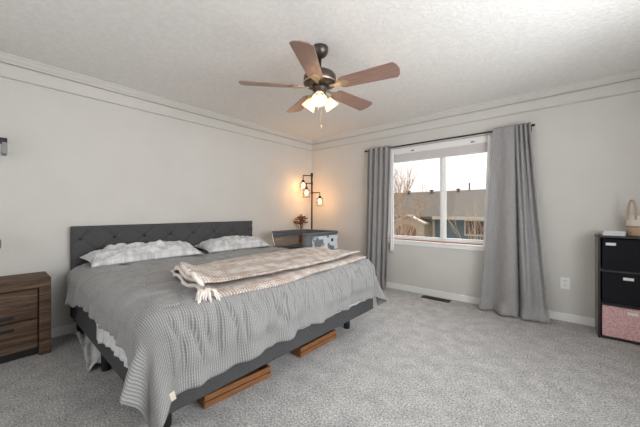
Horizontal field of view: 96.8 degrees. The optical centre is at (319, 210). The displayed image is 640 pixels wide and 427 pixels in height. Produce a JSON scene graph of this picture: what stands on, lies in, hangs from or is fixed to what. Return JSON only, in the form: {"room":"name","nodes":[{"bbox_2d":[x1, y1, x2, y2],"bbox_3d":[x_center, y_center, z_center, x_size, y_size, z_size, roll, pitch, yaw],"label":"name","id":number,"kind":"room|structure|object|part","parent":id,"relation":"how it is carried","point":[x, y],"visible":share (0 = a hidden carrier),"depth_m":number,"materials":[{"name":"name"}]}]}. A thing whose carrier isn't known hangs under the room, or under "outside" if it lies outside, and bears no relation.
{"room":"bedroom","nodes":[
{"label":"bedroom","id":0,"kind":"room"},
{"bbox_2d":[0,62,311,328],"bbox_3d":[-1.843,-0.070,3.340,0.160,2.415,5.370,0,0,40],"label":"wall","id":1,"kind":"structure","parent":0,"point":[70,160],"depth_m":2.90,"materials":[{"name":"paint"}]},
{"bbox_2d":[0,137,6,155],"bbox_3d":[-2.673,-0.510,2.132,0.139,0.135,0.435,0,0,40],"label":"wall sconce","id":2,"kind":"object","parent":1,"relation":"attached to","point":[3,141],"visible":1,"depth_m":2.24,"materials":[{"name":"black metal"}]},
{"bbox_2d":[51,323,76,337],"bbox_3d":[-1.778,1.095,3.284,0.013,0.083,5.050,0,0,40],"label":"baseboard","id":3,"kind":"structure","parent":1,"relation":"attached to","point":[62,330],"depth_m":2.60,"materials":[{"name":"white paint"}]},
{"bbox_2d":[0,63,311,150],"bbox_3d":[-1.773,-1.149,3.280,0.026,0.108,5.050,0,0,40],"label":"trim","id":4,"kind":"structure","parent":1,"relation":"attached to","point":[6,71],"depth_m":2.98,"materials":[{"name":"paint"}]},
{"bbox_2d":[0,51,311,144],"bbox_3d":[-1.755,-1.246,3.265,0.072,0.063,5.050,0,0,40],"label":"trim","id":5,"kind":"structure","parent":1,"relation":"attached to","point":[7,58],"depth_m":2.95,"materials":[{"name":"paint"}]},
{"bbox_2d":[0,0,639,139],"bbox_3d":[-0.088,-1.338,1.847,4.770,0.120,5.370,0,0,40],"label":"ceiling","id":6,"kind":"structure","parent":0,"point":[448,54],"depth_m":2.23,"materials":[{"name":"paint"}]},
{"bbox_2d":[239,40,399,129],"bbox_3d":[0.030,-0.956,2.240,1.182,0.643,1.168,0,0,40],"label":"ceiling fan","id":7,"kind":"object","parent":6,"relation":"hanging from","point":[318,79],"visible":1,"depth_m":2.13,"materials":[{"name":"brown wood"}]},
{"bbox_3d":[-0.392,-0.968,2.175,0.448,0.006,0.152,0,13,-7],"label":"blade","id":8,"kind":"part","parent":7,"relation":"part of","materials":[{"name":"brown wood"}]},
{"bbox_3d":[-0.171,-0.968,2.582,0.152,0.006,0.448,-14,6,-25],"label":"blade","id":9,"kind":"part","parent":7,"relation":"part of","materials":[{"name":"brown wood"}]},
{"bbox_3d":[-0.073,-0.968,1.839,0.152,0.006,0.448,13,2,10],"label":"blade","id":10,"kind":"part","parent":7,"relation":"part of","materials":[{"name":"brown wood"}]},
{"bbox_3d":[-0.075,-0.857,2.272,0.119,0.085,0.119,45,22,24],"label":"lamp shade","id":11,"kind":"part","parent":7,"relation":"part of","materials":[{"name":"white glass"}]},
{"bbox_3d":[-0.004,-0.857,2.139,0.119,0.085,0.119,0,-40,2],"label":"lamp shade","id":12,"kind":"part","parent":7,"relation":"part of","materials":[{"name":"white glass"}]},
{"bbox_3d":[-0.004,-0.857,2.139,0.050,0.072,0.050,0,-40,2],"label":"bulb","id":13,"kind":"part","parent":7,"relation":"part of","materials":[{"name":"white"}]},
{"bbox_3d":[0.076,-0.857,2.267,0.119,0.085,0.119,-44,19,-21],"label":"lamp shade","id":14,"kind":"part","parent":7,"relation":"part of","materials":[{"name":"white glass"}]},
{"bbox_3d":[0.285,-0.968,2.497,0.448,0.006,0.152,0,-13,-44],"label":"blade","id":15,"kind":"part","parent":7,"relation":"part of","materials":[{"name":"brown wood"}]},
{"bbox_3d":[0.345,-0.968,2.038,0.448,0.006,0.152,0,-13,28],"label":"blade","id":16,"kind":"part","parent":7,"relation":"part of","materials":[{"name":"brown wood"}]},
{"bbox_2d":[0,287,639,426],"bbox_3d":[-0.088,1.197,1.847,4.770,0.120,5.370,0,0,40],"label":"floor","id":17,"kind":"structure","parent":0,"point":[410,360],"depth_m":1.92,"materials":[{"name":"carpet"}]},
{"bbox_2d":[0,271,50,363],"bbox_3d":[-2.468,0.834,2.184,0.345,0.607,0.550,0,0,40],"label":"nightstand","id":18,"kind":"object","parent":17,"relation":"on","point":[25,299],"visible":1,"depth_m":2.19,"materials":[{"name":"brown wood"}]},
{"bbox_3d":[-2.347,0.896,2.081,0.008,0.025,0.140,0,0,40],"label":"handle","id":19,"kind":"part","parent":18,"relation":"part of","materials":[{"name":"black metal"}]},
{"bbox_3d":[-2.347,0.804,2.081,0.008,0.025,0.140,0,0,40],"label":"handle","id":20,"kind":"part","parent":18,"relation":"part of","materials":[{"name":"black metal"}]},
{"bbox_3d":[-2.358,0.961,2.091,0.022,0.223,0.396,0,0,40],"label":"drawer","id":21,"kind":"part","parent":18,"relation":"part of","materials":[{"name":"brown wood"}]},
{"bbox_3d":[-2.358,0.725,2.091,0.022,0.225,0.396,0,0,40],"label":"drawer","id":22,"kind":"part","parent":18,"relation":"part of","materials":[{"name":"brown wood"}]},
{"bbox_3d":[-2.313,0.870,2.367,0.345,0.534,0.070,0,0,40],"label":"panel","id":23,"kind":"part","parent":18,"relation":"part of","materials":[{"name":"brown wood"}]},
{"bbox_2d":[72,331,100,371],"bbox_3d":[-1.894,1.082,2.337,0.867,0.099,0.144,0,0,44],"label":"sheet","id":24,"kind":"object","parent":17,"relation":"on","point":[92,354],"visible":0.56,"depth_m":2.22,"materials":[{"name":"white fabric"}]},
{"bbox_2d":[70,221,372,426],"bbox_3d":[-0.891,0.639,2.733,2.042,0.995,2.000,0,0,40],"label":"upholstered bed","id":25,"kind":"object","parent":17,"relation":"on","point":[84,240],"visible":0.24,"depth_m":2.61,"materials":[{"name":"grey fabric"}]},
{"bbox_3d":[-2.192,1.037,2.606,0.072,0.200,0.072,0,0,40],"label":"leg","id":26,"kind":"part","parent":25,"relation":"part of","materials":[{"name":"black"}]},
{"bbox_3d":[-1.516,0.857,1.982,1.928,0.240,0.045,0,0,40],"label":"rail","id":27,"kind":"part","parent":25,"relation":"part of","materials":[{"name":"grey fabric"}]},
{"bbox_3d":[-1.533,1.037,2.038,0.072,0.200,0.072,0,0,40],"label":"leg","id":28,"kind":"part","parent":25,"relation":"part of","materials":[{"name":"black"}]},
{"bbox_2d":[96,323,128,368],"bbox_3d":[-1.517,0.702,1.941,1.791,0.352,0.042,0,0,40],"label":"sheet","id":29,"kind":"object","parent":25,"relation":"hanging from","point":[104,337],"visible":0.11,"depth_m":1.71,"materials":[{"name":"white fabric"}]},
{"bbox_3d":[-1.629,0.559,3.360,0.027,0.835,2.000,0,0,40],"label":"headboard","id":30,"kind":"part","parent":25,"relation":"part of","materials":[{"name":"grey fabric"}]},
{"bbox_3d":[-0.819,1.037,1.504,0.072,0.200,0.072,0,0,40],"label":"leg","id":31,"kind":"part","parent":25,"relation":"part of","materials":[{"name":"black"}]},
{"bbox_3d":[-0.130,0.857,2.086,0.045,0.240,2.000,0,0,40],"label":"foot rail","id":32,"kind":"part","parent":25,"relation":"part of","materials":[{"name":"grey fabric"}]},
{"bbox_3d":[0.260,1.037,2.765,0.072,0.200,0.072,0,0,40],"label":"leg","id":33,"kind":"part","parent":25,"relation":"part of","materials":[{"name":"black"}]},
{"bbox_3d":[-0.882,0.638,2.726,1.920,0.272,1.900,0,0,40],"label":"mattress","id":34,"kind":"object","parent":25,"relation":"on","visible":0},
{"bbox_2d":[65,246,386,426],"bbox_3d":[-0.775,0.722,2.626,2.043,0.544,2.304,0,0,40],"label":"comforter","id":35,"kind":"object","parent":34,"relation":"on","point":[172,343],"visible":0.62,"depth_m":1.62,"materials":[{"name":"grey fabric"}]},
{"bbox_2d":[79,240,203,267],"bbox_3d":[-1.732,0.385,2.845,0.398,0.184,0.980,0,0,39],"label":"pillow","id":36,"kind":"object","parent":35,"relation":"on","point":[120,253],"visible":0.94,"depth_m":2.68,"materials":[{"name":"white fabric"}]},
{"bbox_2d":[194,235,270,252],"bbox_3d":[-1.092,0.394,3.613,0.398,0.166,0.860,0,0,42],"label":"pillow","id":37,"kind":"object","parent":35,"relation":"on","point":[237,242],"visible":1,"depth_m":3.45,"materials":[{"name":"white fabric"}]},
{"bbox_2d":[171,247,365,303],"bbox_3d":[-0.385,0.427,2.437,0.902,0.158,1.774,0,0,40],"label":"knit throw","id":38,"kind":"object","parent":35,"relation":"on","point":[239,275],"visible":0.99,"depth_m":2.06,"materials":[{"name":"beige fabric"}]},
{"bbox_2d":[197,364,270,408],"bbox_3d":[-0.638,1.098,1.924,0.455,0.074,0.400,0,0,-45],"label":"wooden crate","id":39,"kind":"object","parent":17,"relation":"on","point":[263,372],"visible":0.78,"depth_m":1.77,"materials":[{"name":"brown wood"}]},
{"bbox_3d":[-0.795,1.097,1.770,0.013,0.072,0.372,0,0,-45],"label":"panel","id":40,"kind":"part","parent":39,"relation":"part of","materials":[{"name":"brown wood"}]},
{"bbox_3d":[-0.482,1.097,2.079,0.013,0.072,0.372,0,0,-45],"label":"panel","id":41,"kind":"part","parent":39,"relation":"part of","materials":[{"name":"brown wood"}]},
{"bbox_2d":[294,214,307,243],"bbox_3d":[-0.325,0.594,4.781,0.223,1.086,0.216,0,0,40],"label":"flower vase","id":42,"kind":"object","parent":17,"relation":"on","point":[301,218],"visible":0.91,"depth_m":4.75,"materials":[{"name":"brown"}]},
{"bbox_2d":[272,229,337,249],"bbox_3d":[-0.207,0.709,4.075,0.733,0.844,0.722,0,0,40],"label":"bassinet","id":43,"kind":"object","parent":17,"relation":"on","point":[328,239],"visible":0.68,"depth_m":3.98,"materials":[{"name":"fabric"}]},
{"bbox_3d":[0.026,0.445,3.876,0.076,0.285,0.700,0,0,40],"label":"panel","id":44,"kind":"part","parent":43,"relation":"part of","materials":[{"name":"grey fabric"}]},
{"bbox_2d":[299,173,323,228],"bbox_3d":[-0.143,0.249,4.778,0.411,1.775,0.204,0,0,-9],"label":"floor lamp","id":45,"kind":"object","parent":17,"relation":"on","point":[311,175],"visible":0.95,"depth_m":4.77,"materials":[{"name":"brown metal"}]},
{"bbox_2d":[289,329,335,357],"bbox_3d":[-0.154,1.098,2.494,0.400,0.074,0.455,0,0,40],"label":"wooden crate","id":46,"kind":"object","parent":17,"relation":"on","point":[301,351],"visible":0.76,"depth_m":2.33,"materials":[{"name":"brown wood"}]},
{"bbox_3d":[-0.297,1.097,2.327,0.372,0.072,0.013,0,0,40],"label":"panel","id":47,"kind":"part","parent":46,"relation":"part of","materials":[{"name":"brown wood"}]},
{"bbox_2d":[421,295,450,302],"bbox_3d":[1.493,1.133,3.666,0.350,0.008,0.104,0,0,40],"label":"floor vent","id":48,"kind":"object","parent":17,"relation":"in","point":[423,296],"visible":1,"depth_m":3.67,"materials":[{"name":"brown metal"}]},
{"bbox_2d":[595,234,639,344],"bbox_3d":[2.746,0.679,2.542,0.398,0.915,0.289,0,0,40],"label":"cube shelf","id":49,"kind":"object","parent":17,"relation":"on","point":[598,301],"visible":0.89,"depth_m":2.55,"materials":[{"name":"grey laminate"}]},
{"bbox_3d":[2.605,0.688,2.665,0.016,0.898,0.285,0,0,40],"label":"panel","id":50,"kind":"part","parent":49,"relation":"part of","materials":[{"name":"grey laminate"}]},
{"bbox_2d":[601,230,625,235],"bbox_3d":[2.671,0.201,2.592,0.143,0.040,0.180,0,0,40],"label":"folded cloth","id":51,"kind":"object","parent":49,"relation":"on","point":[603,232],"visible":1,"depth_m":2.53,"materials":[{"name":"white fabric"}]},
{"bbox_2d":[600,304,639,341],"bbox_3d":[2.745,0.978,2.541,0.332,0.270,0.253,0,0,40],"label":"storage bin","id":52,"kind":"object","parent":49,"relation":"on","point":[615,321],"visible":0.92,"depth_m":2.48,"materials":[{"name":"pink fabric"}]},
{"bbox_2d":[600,238,639,272],"bbox_3d":[2.745,0.387,2.541,0.332,0.272,0.253,0,0,40],"label":"storage bin","id":53,"kind":"object","parent":49,"relation":"on","point":[618,254],"visible":0.93,"depth_m":2.48,"materials":[{"name":"black fabric"}]},
{"bbox_2d":[600,271,639,306],"bbox_3d":[2.745,0.682,2.541,0.332,0.270,0.253,0,0,40],"label":"storage bin","id":54,"kind":"object","parent":49,"relation":"on","point":[615,288],"visible":0.91,"depth_m":2.48,"materials":[{"name":"black fabric"}]},
{"bbox_2d":[626,200,639,236],"bbox_3d":[2.830,0.061,2.483,0.216,0.324,0.215,0,0,40],"label":"rope basket","id":55,"kind":"object","parent":49,"relation":"on","point":[632,221],"visible":1,"depth_m":2.48,"materials":[{"name":"beige fabric"}]},
{"bbox_3d":[2.732,-0.015,2.487,0.017,0.174,0.085,0,0,2],"label":"handle","id":56,"kind":"part","parent":55,"relation":"part of","materials":[{"name":"beige fabric"}]},
{"bbox_2d":[299,300,364,329],"bbox_3d":[-0.104,0.704,2.064,0.019,0.295,1.900,0,0,40],"label":"blanket","id":57,"kind":"object","parent":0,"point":[356,303],"visible":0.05,"depth_m":2.54,"materials":[{"name":"grey fabric"}]},
{"bbox_2d":[312,78,639,317],"bbox_3d":[1.600,-0.070,3.831,4.450,2.415,0.160,0,0,40],"label":"wall","id":58,"kind":"structure","parent":0,"point":[586,154],"depth_m":2.98,"materials":[{"name":"paint"}]},
{"bbox_2d":[388,239,482,250],"bbox_3d":[1.592,0.450,3.745,1.610,0.064,0.062,0,0,40],"label":"trim","id":59,"kind":"structure","parent":58,"relation":"attached to","point":[396,241],"depth_m":3.73,"materials":[{"name":"white paint"}]},
{"bbox_2d":[389,157,482,244],"bbox_3d":[1.645,-0.245,3.806,1.550,1.335,0.090,0,0,40],"label":"window","id":60,"kind":"structure","parent":58,"relation":"in","point":[442,239],"depth_m":3.80,"materials":[{"name":"white plastic"}]},
{"bbox_3d":[1.365,-0.240,4.057,0.719,1.245,0.030,0,0,40],"label":"sash","id":61,"kind":"part","parent":60,"relation":"part of","materials":[{"name":"white plastic"}]},
{"bbox_3d":[1.948,-0.240,3.581,0.715,1.245,0.030,0,0,40],"label":"sash","id":62,"kind":"part","parent":60,"relation":"part of","materials":[{"name":"white plastic"}]},
{"bbox_2d":[394,135,487,162],"bbox_3d":[1.602,-0.809,3.756,1.530,0.197,0.051,0,0,40],"label":"window blind","id":63,"kind":"object","parent":58,"relation":"attached to","point":[479,144],"visible":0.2,"depth_m":3.73,"materials":[{"name":"white plastic"}]},
{"bbox_3d":[1.606,-0.719,3.761,1.514,0.015,0.040,0,0,40],"label":"rail","id":64,"kind":"part","parent":63,"relation":"part of","materials":[{"name":"plastic"}]},
{"bbox_2d":[365,124,534,151],"bbox_3d":[1.516,-0.913,3.732,2.094,0.070,0.098,0,0,40],"label":"curtain rod","id":65,"kind":"object","parent":58,"relation":"attached to","point":[532,125],"visible":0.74,"depth_m":3.60,"materials":[{"name":"black metal"}]},
{"bbox_2d":[366,145,393,289],"bbox_3d":[0.844,0.088,4.183,0.453,2.073,0.167,0,0,33],"label":"curtain","id":66,"kind":"object","parent":65,"relation":"hanging from","point":[380,175],"visible":0.87,"depth_m":4.17,"materials":[{"name":"grey fabric"}]},
{"bbox_2d":[479,122,549,322],"bbox_3d":[2.096,0.088,3.091,0.639,2.073,0.250,0,0,40],"label":"curtain","id":67,"kind":"object","parent":65,"relation":"hanging from","point":[513,278],"visible":1,"depth_m":3.08,"materials":[{"name":"grey fabric"}]},
{"bbox_2d":[312,79,639,150],"bbox_3d":[1.546,-1.149,3.755,4.434,0.108,0.026,0,0,40],"label":"trim","id":68,"kind":"structure","parent":58,"relation":"attached to","point":[630,86],"depth_m":3.28,"materials":[{"name":"paint"}]},
{"bbox_2d":[312,69,639,144],"bbox_3d":[1.525,-1.246,3.743,4.450,0.063,0.072,0,0,40],"label":"trim","id":69,"kind":"structure","parent":58,"relation":"attached to","point":[633,74],"depth_m":3.25,"materials":[{"name":"paint"}]},
{"bbox_2d":[386,282,594,326],"bbox_3d":[1.549,1.095,3.761,4.437,0.083,0.013,0,0,40],"label":"baseboard","id":70,"kind":"structure","parent":58,"relation":"attached to","point":[588,321],"depth_m":3.54,"materials":[{"name":"white paint"}]},
{"bbox_2d":[560,277,569,289],"bbox_3d":[2.529,0.744,2.930,0.074,0.120,0.009,0,0,40],"label":"wall outlet","id":71,"kind":"object","parent":58,"relation":"attached to","point":[564,281],"visible":1,"depth_m":2.93,"materials":[{"name":"white plastic"}]},
{"label":"outside","id":72,"kind":"structure","parent":0,"visible":0},
{"bbox_3d":[29.329,4.087,39.873,120.000,0.100,89.000,0,0,40],"label":"ground","id":73,"kind":"structure","parent":72,"visible":0},
{"bbox_2d":[394,162,430,235],"bbox_3d":[2.402,0.515,9.527,2.572,7.055,3.394,0,0,1],"label":"bare tree","id":74,"kind":"object","parent":73,"relation":"on","point":[396,172],"visible":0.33,"depth_m":8.76,"materials":[{"name":"beige plant"}]},
{"bbox_2d":[394,183,485,239],"bbox_3d":[9.804,1.007,20.772,24.000,6.060,10.900,0,0,40],"label":"house","id":75,"kind":"structure","parent":73,"relation":"on","point":[428,224],"depth_m":17.48,"materials":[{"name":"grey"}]},
{"bbox_3d":[6.991,2.262,17.441,0.130,3.550,0.120,0,0,40],"label":"corner post","id":76,"kind":"part","parent":75,"relation":"part of","materials":[{"name":"beige wood"}]},
{"bbox_3d":[8.735,0.947,16.010,0.940,0.740,0.020,0,0,40],"label":"pane","id":77,"kind":"part","parent":75,"relation":"part of","materials":[{"name":"glass"}]},
{"bbox_2d":[446,199,483,239],"bbox_3d":[3.845,1.297,6.335,1.669,5.487,2.802,0,0,-24],"label":"bare tree","id":78,"kind":"object","parent":73,"relation":"on","point":[471,233],"visible":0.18,"depth_m":7.03,"materials":[{"name":"beige plant"}]}
]}

